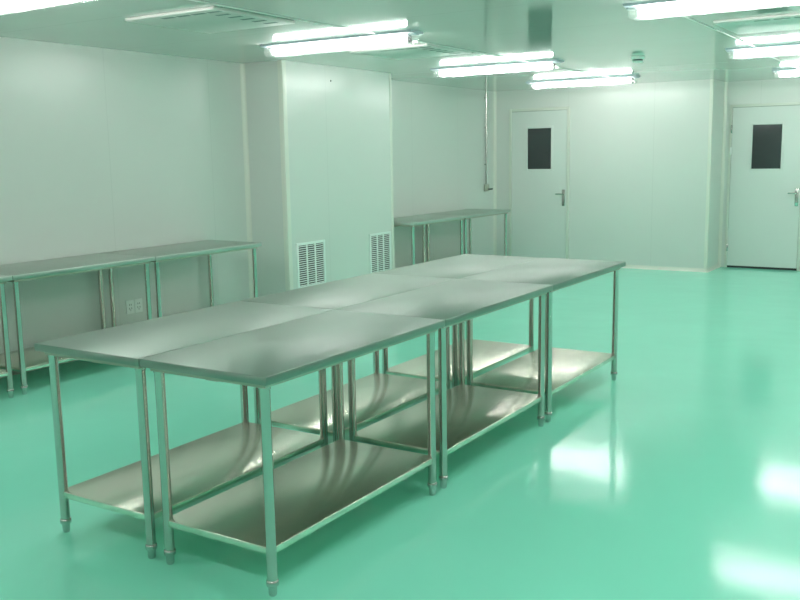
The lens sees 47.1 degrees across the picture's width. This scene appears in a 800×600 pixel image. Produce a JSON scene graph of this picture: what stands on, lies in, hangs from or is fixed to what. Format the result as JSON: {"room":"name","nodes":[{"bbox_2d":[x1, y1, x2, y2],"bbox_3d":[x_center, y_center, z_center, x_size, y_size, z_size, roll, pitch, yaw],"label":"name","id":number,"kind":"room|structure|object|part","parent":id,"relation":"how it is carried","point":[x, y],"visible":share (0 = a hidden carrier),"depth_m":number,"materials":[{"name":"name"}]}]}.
{"room":"clean room","nodes":[
{"label":"clean room","id":0,"kind":"room"},
{"bbox_2d":[0,37,492,369],"bbox_3d":[-2.070,-0.849,7.724,0.100,2.378,12.830,5,11,32],"label":"wall","id":1,"kind":"structure","parent":0,"point":[102,150],"depth_m":7.55,"materials":[{"name":"white paint"}]},
{"bbox_2d":[0,359,77,377],"bbox_3d":[-3.380,0.672,5.701,0.030,0.045,7.430,5,11,32],"label":"baseboard","id":2,"kind":"structure","parent":1,"relation":"attached to","point":[13,372],"depth_m":6.66,"materials":[{"name":"beige metal"}]},
{"bbox_2d":[126,298,142,313],"bbox_3d":[-2.187,0.052,7.549,0.010,0.112,0.172,5,11,32],"label":"wall outlet","id":3,"kind":"object","parent":1,"relation":"attached to","point":[132,306],"visible":1,"depth_m":7.55,"materials":[{"name":"white plastic"}]},
{"bbox_3d":[-2.211,0.058,7.513,0.009,0.112,0.084,5,11,32],"label":"plate","id":4,"kind":"part","parent":3,"relation":"part of","materials":[{"name":"white plastic"}]},
{"bbox_3d":[-2.164,0.046,7.586,0.009,0.112,0.084,5,11,32],"label":"plate","id":5,"kind":"part","parent":3,"relation":"part of","materials":[{"name":"white plastic"}]},
{"bbox_2d":[484,90,492,190],"bbox_3d":[1.221,-2.184,12.612,0.121,1.368,0.060,5,11,32],"label":"conduit","id":6,"kind":"object","parent":1,"relation":"attached to","point":[486,186],"visible":1,"depth_m":12.64,"materials":[{"name":"grey metal"}]},
{"bbox_2d":[245,61,391,296],"bbox_3d":[-0.755,-1.112,9.255,0.472,2.378,1.800,5,11,32],"label":"wall","id":7,"kind":"structure","parent":0,"point":[338,117],"depth_m":8.79,"materials":[{"name":"white paint"}]},
{"bbox_2d":[240,63,253,297],"bbox_3d":[-1.428,-0.999,8.605,0.035,2.378,0.035,5,11,32],"label":"trim","id":8,"kind":"structure","parent":7,"relation":"attached to","point":[242,66],"depth_m":8.58,"materials":[{"name":"beige metal"}]},
{"bbox_2d":[277,60,293,290],"bbox_3d":[-1.045,-0.975,8.411,0.056,2.378,0.056,5,11,32],"label":"trim","id":9,"kind":"structure","parent":7,"relation":"attached to","point":[281,64],"depth_m":8.36,"materials":[{"name":"beige metal"}]},
{"bbox_2d":[296,239,325,287],"bbox_3d":[-0.845,-0.340,8.760,0.012,0.440,0.437,5,11,32],"label":"air vent","id":10,"kind":"object","parent":7,"relation":"in","point":[311,260],"visible":0.84,"depth_m":8.75,"materials":[{"name":"white metal"}]},
{"bbox_2d":[369,231,391,273],"bbox_3d":[-0.207,-0.498,9.761,0.012,0.440,0.405,5,11,32],"label":"air vent","id":11,"kind":"object","parent":7,"relation":"in","point":[379,243],"visible":0.84,"depth_m":9.76,"materials":[{"name":"white metal"}]},
{"bbox_2d":[389,73,394,268],"bbox_3d":[-0.099,-1.221,9.879,0.041,2.378,0.041,5,11,32],"label":"trim","id":12,"kind":"structure","parent":7,"relation":"attached to","point":[390,87],"depth_m":9.84,"materials":[{"name":"beige metal"}]},
{"bbox_2d":[0,267,799,599],"bbox_3d":[2.001,0.646,5.743,9.288,0.100,13.440,5,11,32],"label":"floor","id":13,"kind":"structure","parent":0,"point":[677,476],"depth_m":4.30,"materials":[{"name":"green paint"}]},
{"bbox_2d":[0,275,13,397],"bbox_3d":[-3.057,0.302,5.584,0.622,0.800,1.207,5,11,32],"label":"work table","id":14,"kind":"object","parent":13,"relation":"on","point":[3,278],"visible":1,"depth_m":5.89,"materials":[{"name":"silver metal"}]},
{"bbox_2d":[0,369,7,376],"bbox_3d":[-3.053,0.533,5.620,0.549,0.027,1.134,5,11,32],"label":"shelf","id":15,"kind":"object","parent":14,"relation":"attached to","point":[3,373],"depth_m":5.92,"materials":[{"name":"silver metal"}]},
{"bbox_2d":[0,253,154,394],"bbox_3d":[-2.412,0.133,6.595,0.622,0.800,1.207,5,11,32],"label":"work table","id":16,"kind":"object","parent":13,"relation":"on","point":[23,360],"visible":0.57,"depth_m":6.37,"materials":[{"name":"silver metal"}]},
{"bbox_3d":[-2.485,0.227,5.993,0.041,0.702,0.041,5,11,32],"label":"leg","id":17,"kind":"part","parent":16,"relation":"part of","materials":[{"name":"silver metal"}]},
{"bbox_2d":[0,347,76,371],"bbox_3d":[-2.408,0.363,6.632,0.549,0.027,1.134,5,11,32],"label":"shelf","id":18,"kind":"object","parent":16,"relation":"attached to","point":[34,359],"depth_m":6.26,"materials":[{"name":"silver metal"}]},
{"bbox_3d":[-2.418,-0.217,6.540,0.569,0.028,1.154,5,11,32],"label":"under frame","id":19,"kind":"part","parent":16,"relation":"part of","materials":[{"name":"silver metal"}]},
{"bbox_3d":[-2.338,0.036,7.197,0.041,0.702,0.041,5,11,32],"label":"leg","id":20,"kind":"part","parent":16,"relation":"part of","materials":[{"name":"silver metal"}]},
{"bbox_3d":[-1.894,0.072,6.920,0.041,0.702,0.041,5,11,32],"label":"leg","id":21,"kind":"part","parent":16,"relation":"part of","materials":[{"name":"silver metal"}]},
{"bbox_2d":[105,240,261,326],"bbox_3d":[-1.766,-0.037,7.607,0.622,0.800,1.207,5,11,32],"label":"work table","id":22,"kind":"object","parent":13,"relation":"on","point":[206,247],"visible":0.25,"depth_m":7.39,"materials":[{"name":"silver metal"}]},
{"bbox_3d":[-2.284,0.021,7.282,0.041,0.702,0.041,5,11,32],"label":"leg","id":23,"kind":"part","parent":22,"relation":"part of","materials":[{"name":"silver metal"}]},
{"bbox_3d":[-1.840,0.058,7.005,0.041,0.702,0.041,5,11,32],"label":"leg","id":24,"kind":"part","parent":22,"relation":"part of","materials":[{"name":"silver metal"}]},
{"bbox_3d":[-1.772,-0.387,7.552,0.569,0.028,1.154,5,11,32],"label":"under frame","id":25,"kind":"part","parent":22,"relation":"part of","materials":[{"name":"silver metal"}]},
{"bbox_3d":[-1.693,-0.134,8.209,0.041,0.702,0.041,5,11,32],"label":"leg","id":26,"kind":"part","parent":22,"relation":"part of","materials":[{"name":"silver metal"}]},
{"bbox_3d":[-1.249,-0.098,7.931,0.041,0.702,0.041,5,11,32],"label":"leg","id":27,"kind":"part","parent":22,"relation":"part of","materials":[{"name":"silver metal"}]},
{"bbox_2d":[34,301,333,558],"bbox_3d":[-0.879,0.503,4.066,0.600,0.800,1.207,5,11,32],"label":"work table","id":28,"kind":"object","parent":13,"relation":"on","point":[202,467],"visible":0.8,"depth_m":3.85,"materials":[{"name":"silver metal"}]},
{"bbox_3d":[-1.388,0.563,3.735,0.041,0.702,0.041,5,11,32],"label":"leg","id":29,"kind":"part","parent":28,"relation":"part of","materials":[{"name":"silver metal"}]},
{"bbox_3d":[-0.885,0.154,4.011,0.547,0.028,1.154,5,11,32],"label":"under frame","id":30,"kind":"part","parent":28,"relation":"part of","materials":[{"name":"silver metal"}]},
{"bbox_3d":[-0.962,0.598,3.470,0.041,0.702,0.041,5,11,32],"label":"leg","id":31,"kind":"part","parent":28,"relation":"part of","materials":[{"name":"silver metal"}]},
{"bbox_2d":[63,422,323,519],"bbox_3d":[-0.875,0.734,4.102,0.527,0.027,1.134,5,11,32],"label":"shelf","id":32,"kind":"object","parent":28,"relation":"attached to","point":[202,467],"depth_m":3.98,"materials":[{"name":"silver metal"}]},
{"bbox_3d":[-0.796,0.407,4.662,0.041,0.702,0.041,5,11,32],"label":"leg","id":33,"kind":"part","parent":28,"relation":"part of","materials":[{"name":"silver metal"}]},
{"bbox_3d":[-0.371,0.442,4.396,0.041,0.702,0.041,5,11,32],"label":"leg","id":34,"kind":"part","parent":28,"relation":"part of","materials":[{"name":"silver metal"}]},
{"bbox_2d":[139,310,444,596],"bbox_3d":[-0.369,0.545,3.747,0.600,0.800,1.207,5,11,32],"label":"work table","id":35,"kind":"object","parent":13,"relation":"on","point":[267,513],"visible":1,"depth_m":3.55,"materials":[{"name":"silver metal"}]},
{"bbox_3d":[-0.877,0.604,3.417,0.041,0.702,0.041,5,11,32],"label":"leg","id":36,"kind":"part","parent":35,"relation":"part of","materials":[{"name":"silver metal"}]},
{"bbox_3d":[-0.452,0.639,3.151,0.041,0.702,0.041,5,11,32],"label":"leg","id":37,"kind":"part","parent":35,"relation":"part of","materials":[{"name":"silver metal"}]},
{"bbox_3d":[-0.375,0.195,3.692,0.547,0.028,1.154,5,11,32],"label":"under frame","id":38,"kind":"part","parent":35,"relation":"part of","materials":[{"name":"silver metal"}]},
{"bbox_2d":[168,440,432,553],"bbox_3d":[-0.365,0.775,3.784,0.527,0.027,1.134,5,11,32],"label":"shelf","id":39,"kind":"object","parent":35,"relation":"attached to","point":[318,487],"depth_m":3.66,"materials":[{"name":"silver metal"}]},
{"bbox_3d":[-0.286,0.449,4.343,0.041,0.702,0.041,5,11,32],"label":"leg","id":40,"kind":"part","parent":35,"relation":"part of","materials":[{"name":"silver metal"}]},
{"bbox_3d":[0.140,0.483,4.077,0.041,0.702,0.041,5,11,32],"label":"leg","id":41,"kind":"part","parent":35,"relation":"part of","materials":[{"name":"silver metal"}]},
{"bbox_2d":[241,273,455,441],"bbox_3d":[-0.234,0.334,5.078,0.600,0.800,1.207,5,11,32],"label":"work table","id":42,"kind":"object","parent":13,"relation":"on","point":[378,395],"visible":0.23,"depth_m":4.98,"materials":[{"name":"silver metal"}]},
{"bbox_3d":[-0.742,0.393,4.747,0.041,0.702,0.041,5,11,32],"label":"leg","id":43,"kind":"part","parent":42,"relation":"part of","materials":[{"name":"silver metal"}]},
{"bbox_3d":[-0.316,0.428,4.481,0.041,0.702,0.041,5,11,32],"label":"leg","id":44,"kind":"part","parent":42,"relation":"part of","materials":[{"name":"silver metal"}]},
{"bbox_2d":[259,373,447,435],"bbox_3d":[-0.230,0.564,5.114,0.527,0.027,1.134,5,11,32],"label":"shelf","id":45,"kind":"object","parent":42,"relation":"attached to","point":[378,395],"depth_m":5.02,"materials":[{"name":"silver metal"}]},
{"bbox_3d":[-0.151,0.238,5.674,0.041,0.702,0.041,5,11,32],"label":"leg","id":46,"kind":"part","parent":42,"relation":"part of","materials":[{"name":"silver metal"}]},
{"bbox_3d":[0.275,0.272,5.408,0.041,0.702,0.041,5,11,32],"label":"leg","id":47,"kind":"part","parent":42,"relation":"part of","materials":[{"name":"silver metal"}]},
{"bbox_2d":[394,214,466,264],"bbox_3d":[0.219,-0.550,10.658,0.622,0.800,1.207,5,11,32],"label":"work table","id":48,"kind":"object","parent":13,"relation":"on","point":[422,220],"visible":0.31,"depth_m":10.53,"materials":[{"name":"silver metal"}]},
{"bbox_3d":[0.146,-0.455,10.056,0.041,0.702,0.041,5,11,32],"label":"leg","id":49,"kind":"part","parent":48,"relation":"part of","materials":[{"name":"silver metal"}]},
{"bbox_3d":[0.293,-0.647,11.260,0.041,0.702,0.041,5,11,32],"label":"leg","id":50,"kind":"part","parent":48,"relation":"part of","materials":[{"name":"silver metal"}]},
{"bbox_3d":[0.213,-0.900,10.603,0.569,0.028,1.154,5,11,32],"label":"under frame","id":51,"kind":"part","parent":48,"relation":"part of","materials":[{"name":"silver metal"}]},
{"bbox_3d":[0.737,-0.611,10.982,0.041,0.702,0.041,5,11,32],"label":"leg","id":52,"kind":"part","parent":48,"relation":"part of","materials":[{"name":"silver metal"}]},
{"bbox_2d":[336,279,552,488],"bbox_3d":[0.277,0.375,4.759,0.600,0.800,1.207,5,11,32],"label":"work table","id":53,"kind":"object","parent":13,"relation":"on","point":[464,413],"visible":0.77,"depth_m":4.62,"materials":[{"name":"silver metal"}]},
{"bbox_3d":[-0.232,0.434,4.428,0.041,0.702,0.041,5,11,32],"label":"leg","id":54,"kind":"part","parent":53,"relation":"part of","materials":[{"name":"silver metal"}]},
{"bbox_3d":[0.194,0.469,4.163,0.041,0.702,0.041,5,11,32],"label":"leg","id":55,"kind":"part","parent":53,"relation":"part of","materials":[{"name":"silver metal"}]},
{"bbox_2d":[354,385,541,455],"bbox_3d":[0.281,0.606,4.795,0.527,0.027,1.134,5,11,32],"label":"shelf","id":56,"kind":"object","parent":53,"relation":"attached to","point":[472,411],"depth_m":4.68,"materials":[{"name":"silver metal"}]},
{"bbox_3d":[0.359,0.279,5.355,0.041,0.702,0.041,5,11,32],"label":"leg","id":57,"kind":"part","parent":53,"relation":"part of","materials":[{"name":"silver metal"}]},
{"bbox_3d":[0.271,0.025,4.704,0.547,0.028,1.154,5,11,32],"label":"under frame","id":58,"kind":"part","parent":53,"relation":"part of","materials":[{"name":"silver metal"}]},
{"bbox_3d":[0.785,0.313,5.089,0.041,0.702,0.041,5,11,32],"label":"leg","id":59,"kind":"part","parent":53,"relation":"part of","materials":[{"name":"silver metal"}]},
{"bbox_2d":[376,254,539,387],"bbox_3d":[0.412,0.164,6.089,0.600,0.800,1.207,5,11,32],"label":"work table","id":60,"kind":"object","parent":13,"relation":"on","point":[487,355],"visible":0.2,"depth_m":5.97,"materials":[{"name":"silver metal"}]},
{"bbox_3d":[-0.097,0.223,5.759,0.041,0.702,0.041,5,11,32],"label":"leg","id":61,"kind":"part","parent":60,"relation":"part of","materials":[{"name":"silver metal"}]},
{"bbox_3d":[0.329,0.258,5.493,0.041,0.702,0.041,5,11,32],"label":"leg","id":62,"kind":"part","parent":60,"relation":"part of","materials":[{"name":"silver metal"}]},
{"bbox_2d":[386,339,531,382],"bbox_3d":[0.416,0.394,6.125,0.527,0.027,1.134,5,11,32],"label":"shelf","id":63,"kind":"object","parent":60,"relation":"attached to","point":[487,355],"depth_m":6.04,"materials":[{"name":"silver metal"}]},
{"bbox_3d":[0.920,0.102,6.419,0.041,0.702,0.041,5,11,32],"label":"leg","id":64,"kind":"part","parent":60,"relation":"part of","materials":[{"name":"silver metal"}]},
{"bbox_2d":[424,209,510,261],"bbox_3d":[0.865,-0.720,11.670,0.622,0.800,1.207,5,11,32],"label":"work table","id":65,"kind":"object","parent":13,"relation":"on","point":[471,213],"visible":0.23,"depth_m":11.51,"materials":[{"name":"silver metal"}]},
{"bbox_3d":[0.347,-0.661,11.345,0.041,0.702,0.041,5,11,32],"label":"leg","id":66,"kind":"part","parent":65,"relation":"part of","materials":[{"name":"silver metal"}]},
{"bbox_3d":[0.791,-0.625,11.067,0.041,0.702,0.041,5,11,32],"label":"leg","id":67,"kind":"part","parent":65,"relation":"part of","materials":[{"name":"silver metal"}]},
{"bbox_3d":[0.938,-0.817,12.271,0.041,0.702,0.041,5,11,32],"label":"leg","id":68,"kind":"part","parent":65,"relation":"part of","materials":[{"name":"silver metal"}]},
{"bbox_3d":[0.859,-1.070,11.615,0.569,0.028,1.154,5,11,32],"label":"under frame","id":69,"kind":"part","parent":65,"relation":"part of","materials":[{"name":"silver metal"}]},
{"bbox_3d":[1.383,-0.781,11.994,0.041,0.702,0.041,5,11,32],"label":"leg","id":70,"kind":"part","parent":65,"relation":"part of","materials":[{"name":"silver metal"}]},
{"bbox_2d":[459,258,625,421],"bbox_3d":[0.922,0.205,5.771,0.600,0.800,1.207,5,11,32],"label":"work table","id":71,"kind":"object","parent":13,"relation":"on","point":[563,367],"visible":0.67,"depth_m":5.61,"materials":[{"name":"silver metal"}]},
{"bbox_3d":[0.414,0.265,5.440,0.041,0.702,0.041,5,11,32],"label":"leg","id":72,"kind":"part","parent":71,"relation":"part of","materials":[{"name":"silver metal"}]},
{"bbox_2d":[471,347,614,395],"bbox_3d":[0.926,0.436,5.807,0.527,0.027,1.134,5,11,32],"label":"shelf","id":73,"kind":"object","parent":71,"relation":"attached to","point":[520,374],"depth_m":5.69,"materials":[{"name":"silver metal"}]},
{"bbox_3d":[1.005,0.109,6.367,0.041,0.702,0.041,5,11,32],"label":"leg","id":74,"kind":"part","parent":71,"relation":"part of","materials":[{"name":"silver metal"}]},
{"bbox_3d":[0.839,0.299,5.174,0.041,0.702,0.041,5,11,32],"label":"leg","id":75,"kind":"part","parent":71,"relation":"part of","materials":[{"name":"silver metal"}]},
{"bbox_3d":[0.916,-0.145,5.716,0.547,0.028,1.154,5,11,32],"label":"under frame","id":76,"kind":"part","parent":71,"relation":"part of","materials":[{"name":"silver metal"}]},
{"bbox_3d":[1.431,0.143,6.101,0.041,0.702,0.041,5,11,32],"label":"leg","id":77,"kind":"part","parent":71,"relation":"part of","materials":[{"name":"silver metal"}]},
{"bbox_2d":[0,0,799,91],"bbox_3d":[1.959,-1.801,5.359,9.288,0.100,13.440,5,11,32],"label":"ceiling","id":78,"kind":"structure","parent":0,"point":[599,37],"depth_m":6.63,"materials":[{"name":"white paint"}]},
{"bbox_2d":[0,0,58,9],"bbox_3d":[-1.831,-1.529,4.636,1.365,0.086,0.170,5,11,32],"label":"ceiling light","id":79,"kind":"object","parent":78,"relation":"attached to","point":[18,3],"visible":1,"depth_m":4.70,"materials":[{"name":"grey plastic"}]},
{"bbox_2d":[125,6,294,32],"bbox_3d":[-1.183,-1.749,5.749,0.740,0.018,0.740,5,11,32],"label":"ceiling vent","id":80,"kind":"object","parent":78,"relation":"in","point":[213,19],"visible":1,"depth_m":5.67,"materials":[{"name":"white metal"}]},
{"bbox_2d":[190,0,374,33],"bbox_3d":[-0.818,-1.721,5.503,0.008,0.008,2.400,5,11,32],"label":"conduit","id":81,"kind":"object","parent":78,"relation":"attached to","point":[190,0],"visible":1,"depth_m":5.61,"materials":[{"name":"white plastic"}]},
{"bbox_2d":[260,30,422,55],"bbox_3d":[-0.456,-1.890,6.790,1.365,0.086,0.170,5,11,32],"label":"ceiling light","id":82,"kind":"object","parent":78,"relation":"attached to","point":[409,33],"visible":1,"depth_m":6.72,"materials":[{"name":"grey"}]},
{"bbox_2d":[350,44,471,59],"bbox_3d":[0.098,-2.071,7.663,0.740,0.018,0.740,5,11,32],"label":"ceiling vent","id":83,"kind":"object","parent":78,"relation":"in","point":[418,50],"visible":1,"depth_m":7.57,"materials":[{"name":"white metal"}]},
{"bbox_2d":[394,37,527,61],"bbox_3d":[0.567,-2.083,7.656,0.008,0.008,2.410,5,11,32],"label":"conduit","id":84,"kind":"object","parent":78,"relation":"attached to","point":[394,37],"visible":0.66,"depth_m":7.60,"materials":[{"name":"white plastic"}]},
{"bbox_2d":[430,59,563,76],"bbox_3d":[0.927,-2.253,8.949,1.365,0.086,0.170,5,11,32],"label":"ceiling light","id":85,"kind":"object","parent":78,"relation":"attached to","point":[554,61],"visible":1,"depth_m":8.89,"materials":[{"name":"grey"}]},
{"bbox_2d":[539,64,606,76],"bbox_3d":[1.851,-2.428,9.714,0.008,0.008,2.130,5,11,32],"label":"conduit","id":86,"kind":"object","parent":78,"relation":"attached to","point":[539,64],"visible":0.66,"depth_m":9.81,"materials":[{"name":"white plastic"}]},
{"bbox_2d":[526,75,639,88],"bbox_3d":[2.153,-2.577,10.880,1.365,0.086,0.170,5,11,32],"label":"ceiling light","id":87,"kind":"object","parent":78,"relation":"attached to","point":[631,77],"visible":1,"depth_m":10.82,"materials":[{"name":"grey"}]},
{"bbox_2d":[631,56,644,62],"bbox_3d":[2.181,-2.203,8.409,0.124,0.060,0.124,5,11,32],"label":"smoke detector","id":88,"kind":"object","parent":78,"relation":"attached to","point":[636,59],"visible":1,"depth_m":8.37,"materials":[{"name":"white plastic"}]},
{"bbox_2d":[662,7,754,46],"bbox_3d":[2.268,-1.945,6.594,0.008,0.008,2.710,5,11,32],"label":"conduit","id":89,"kind":"object","parent":78,"relation":"attached to","point":[662,7],"visible":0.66,"depth_m":6.46,"materials":[{"name":"white plastic"}]},
{"bbox_2d":[623,0,799,17],"bbox_3d":[1.937,-1.669,5.120,1.365,0.086,0.170,5,11,32],"label":"ceiling light","id":90,"kind":"object","parent":78,"relation":"attached to","point":[637,6],"visible":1,"depth_m":5.28,"materials":[{"name":"grey"}]},
{"bbox_2d":[713,13,799,33],"bbox_3d":[2.617,-1.899,6.289,0.740,0.018,0.740,5,11,32],"label":"ceiling vent","id":91,"kind":"object","parent":78,"relation":"in","point":[783,22],"visible":1,"depth_m":6.25,"materials":[{"name":"white metal"}]},
{"bbox_2d":[725,43,799,57],"bbox_3d":[3.410,-2.079,7.574,1.365,0.086,0.170,5,11,32],"label":"ceiling light","id":92,"kind":"object","parent":78,"relation":"attached to","point":[791,45],"visible":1,"depth_m":7.74,"materials":[{"name":"grey"}]},
{"bbox_2d":[725,43,799,52],"bbox_3d":[3.409,-2.109,7.569,1.365,0.026,0.170,5,11,32],"label":"fluorescent tube","id":93,"kind":"object","parent":92,"relation":"on","point":[792,45],"depth_m":7.71,"materials":[{"name":"grey glass"}]},
{"bbox_2d":[757,51,799,68],"bbox_3d":[3.672,-2.331,8.897,0.008,0.008,2.380,5,11,32],"label":"conduit","id":94,"kind":"object","parent":78,"relation":"attached to","point":[757,51],"visible":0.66,"depth_m":9.03,"materials":[{"name":"white plastic"}]},
{"bbox_2d":[772,68,799,76],"bbox_3d":[4.696,-2.445,9.759,1.365,0.086,0.170,5,11,32],"label":"ceiling light","id":95,"kind":"object","parent":78,"relation":"attached to","point":[778,71],"visible":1,"depth_m":10.01,"materials":[{"name":"grey"}]},
{"bbox_2d":[772,68,799,72],"bbox_3d":[4.695,-2.474,9.754,1.365,0.026,0.170,5,11,32],"label":"fluorescent tube","id":96,"kind":"object","parent":95,"relation":"on","point":[794,69],"depth_m":9.99,"materials":[{"name":"grey glass"}]},
{"bbox_2d":[497,79,723,267],"bbox_3d":[2.780,-1.678,12.476,2.973,2.378,0.700,5,11,32],"label":"wall","id":97,"kind":"structure","parent":0,"point":[639,151],"depth_m":11.89,"materials":[{"name":"white paint"}]},
{"bbox_2d":[493,92,496,254],"bbox_3d":[1.341,-1.727,12.945,0.035,2.378,0.035,5,11,32],"label":"trim","id":98,"kind":"structure","parent":97,"relation":"attached to","point":[494,93],"depth_m":12.94,"materials":[{"name":"beige metal"}]},
{"bbox_2d":[509,107,569,258],"bbox_3d":[1.895,-1.555,12.599,0.893,2.127,0.072,5,11,32],"label":"door","id":99,"kind":"structure","parent":97,"relation":"in","point":[539,138],"depth_m":12.60,"materials":[{"name":"white metal"}]},
{"bbox_3d":[2.210,-1.384,12.429,0.044,0.220,0.032,5,11,32],"label":"handle plate","id":100,"kind":"part","parent":99,"relation":"part of","materials":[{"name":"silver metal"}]},
{"bbox_2d":[621,265,707,271],"bbox_3d":[3.089,-0.436,12.050,1.870,0.045,0.030,5,11,32],"label":"baseboard","id":101,"kind":"structure","parent":97,"relation":"attached to","point":[626,266],"depth_m":11.85,"materials":[{"name":"beige metal"}]},
{"bbox_2d":[704,79,713,269],"bbox_3d":[3.847,-1.530,11.418,0.041,2.378,0.041,5,11,32],"label":"trim","id":102,"kind":"structure","parent":97,"relation":"attached to","point":[711,80],"depth_m":11.39,"materials":[{"name":"beige metal"}]},
{"bbox_2d":[706,264,719,271],"bbox_3d":[4.041,-0.415,11.817,0.030,0.045,0.630,5,11,32],"label":"baseboard","id":103,"kind":"structure","parent":97,"relation":"attached to","point":[716,266],"depth_m":11.81,"materials":[{"name":"beige metal"}]},
{"bbox_2d":[721,78,799,270],"bbox_3d":[6.790,-1.410,10.333,6.115,2.378,0.100,5,11,32],"label":"wall","id":104,"kind":"structure","parent":0,"point":[773,90],"depth_m":11.56,"materials":[{"name":"white paint"}]},
{"bbox_2d":[718,82,727,266],"bbox_3d":[4.182,-1.609,11.883,0.035,2.378,0.035,5,11,32],"label":"trim","id":105,"kind":"structure","parent":104,"relation":"attached to","point":[725,83],"depth_m":11.88,"materials":[{"name":"beige metal"}]},
{"bbox_2d":[724,102,799,270],"bbox_3d":[4.615,-1.427,11.616,0.917,2.086,0.072,5,11,32],"label":"door","id":106,"kind":"structure","parent":104,"relation":"in","point":[762,231],"depth_m":11.64,"materials":[{"name":"white metal"}]},
{"bbox_3d":[4.945,-1.279,11.432,0.044,0.220,0.032,5,11,32],"label":"handle plate","id":107,"kind":"part","parent":106,"relation":"part of","materials":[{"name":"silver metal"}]}
]}

